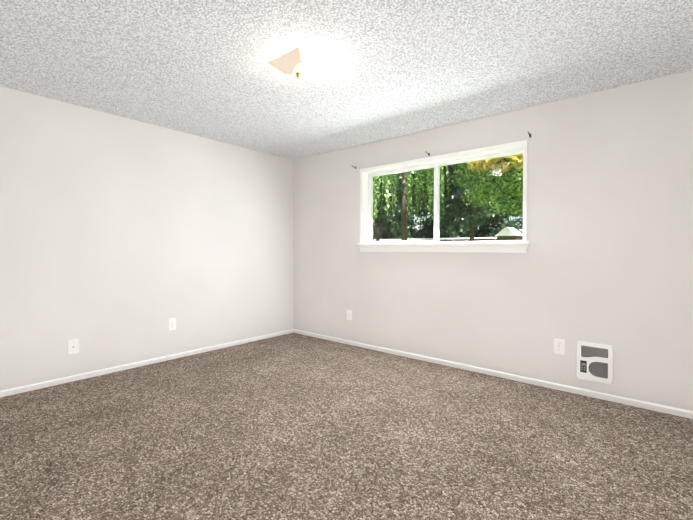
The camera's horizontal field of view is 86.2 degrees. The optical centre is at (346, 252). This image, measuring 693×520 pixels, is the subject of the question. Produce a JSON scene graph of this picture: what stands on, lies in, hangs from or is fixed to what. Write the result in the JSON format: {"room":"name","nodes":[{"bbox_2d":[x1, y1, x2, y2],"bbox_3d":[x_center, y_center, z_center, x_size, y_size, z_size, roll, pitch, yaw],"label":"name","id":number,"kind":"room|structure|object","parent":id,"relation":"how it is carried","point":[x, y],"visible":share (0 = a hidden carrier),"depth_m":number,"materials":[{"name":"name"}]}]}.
{"room":"empty bedroom","nodes":[
{"label":"empty bedroom","id":0,"kind":"room"},
{"bbox_2d":[0,86,293,390],"bbox_3d":[-2.109,-0.081,3.784,0.200,2.440,4.400,0,0,40],"label":"wall","id":1,"kind":"structure","parent":0,"point":[123,240],"depth_m":3.60,"materials":[{"name":"paint"}]},
{"bbox_2d":[68,339,78,354],"bbox_3d":[-2.408,0.835,3.267,0.018,0.127,0.080,0,0,40],"label":"outlet","id":2,"kind":"object","parent":1,"relation":"attached to","point":[73,346],"visible":1,"depth_m":3.27,"materials":[{"name":"white plastic"}]},
{"bbox_2d":[0,329,292,396],"bbox_3d":[-2.034,1.114,3.721,0.012,0.050,4.000,0,0,40],"label":"baseboard","id":3,"kind":"structure","parent":1,"relation":"attached to","point":[30,387],"depth_m":3.59,"materials":[{"name":"white wood"}]},
{"bbox_2d":[168,318,175,330],"bbox_3d":[-1.853,0.767,3.937,0.009,0.127,0.080,0,0,40],"label":"electrical outlet","id":4,"kind":"object","parent":1,"relation":"attached to","point":[171,323],"visible":1,"depth_m":3.93,"materials":[{"name":"white plastic"}]},
{"bbox_2d":[0,333,692,519],"bbox_3d":[-0.314,1.204,2.280,4.900,0.100,4.400,0,0,40],"label":"floor","id":5,"kind":"structure","parent":0,"point":[292,426],"depth_m":2.21,"materials":[{"name":"brown carpet"}]},
{"bbox_2d":[0,0,692,159],"bbox_3d":[-0.302,-1.346,2.269,4.900,0.120,4.400,0,0,40],"label":"ceiling","id":6,"kind":"structure","parent":0,"point":[205,69],"depth_m":2.46,"materials":[{"name":"white paint"}]},
{"bbox_2d":[267,47,329,78],"bbox_3d":[-0.321,-1.225,2.481,0.295,0.125,0.295,0,0,40],"label":"ceiling light","id":7,"kind":"object","parent":6,"relation":"attached to","point":[297,63],"visible":1,"depth_m":2.42,"materials":[{"name":"white glass"}]},
{"bbox_2d":[293,70,692,410],"bbox_3d":[1.040,-0.066,3.885,4.500,2.440,0.200,0,0,40],"label":"wall","id":8,"kind":"structure","parent":0,"point":[606,258],"depth_m":3.15,"materials":[{"name":"paint"}]},
{"bbox_2d":[347,310,351,319],"bbox_3d":[0.033,0.780,4.593,0.080,0.127,0.009,0,0,40],"label":"electrical outlet","id":9,"kind":"object","parent":8,"relation":"attached to","point":[349,314],"visible":1,"depth_m":4.59,"materials":[{"name":"white plastic"}]},
{"bbox_2d":[357,140,529,252],"bbox_3d":[0.936,-0.498,3.939,1.910,0.998,0.241,0,0,40],"label":"window","id":10,"kind":"structure","parent":8,"relation":"in","point":[367,243],"depth_m":3.91,"materials":[{"name":"white wood"}]},
{"bbox_2d":[293,329,692,418],"bbox_3d":[0.971,1.129,3.804,4.488,0.050,0.012,0,0,40],"label":"baseboard","id":11,"kind":"structure","parent":8,"relation":"attached to","point":[632,402],"depth_m":3.28,"materials":[{"name":"white wood"}]},
{"bbox_2d":[554,338,564,354],"bbox_3d":[1.792,0.796,3.119,0.080,0.127,0.009,0,0,40],"label":"electrical outlet","id":12,"kind":"object","parent":8,"relation":"attached to","point":[559,346],"visible":1,"depth_m":3.12,"materials":[{"name":"white plastic"}]},
{"bbox_2d":[577,341,612,384],"bbox_3d":[1.976,0.880,2.954,0.240,0.308,0.024,0,0,40],"label":"heater","id":13,"kind":"object","parent":8,"relation":"attached to","point":[594,362],"visible":1,"depth_m":2.94,"materials":[{"name":"white metal"}]},
{"label":"outside","id":14,"kind":"structure","parent":0,"visible":0},
{"bbox_2d":[373,154,522,240],"bbox_3d":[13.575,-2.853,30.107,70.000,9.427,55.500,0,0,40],"label":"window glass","id":15,"kind":"object","parent":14,"point":[427,199],"depth_m":14.91,"materials":[{"name":"clear glass"}]}
]}

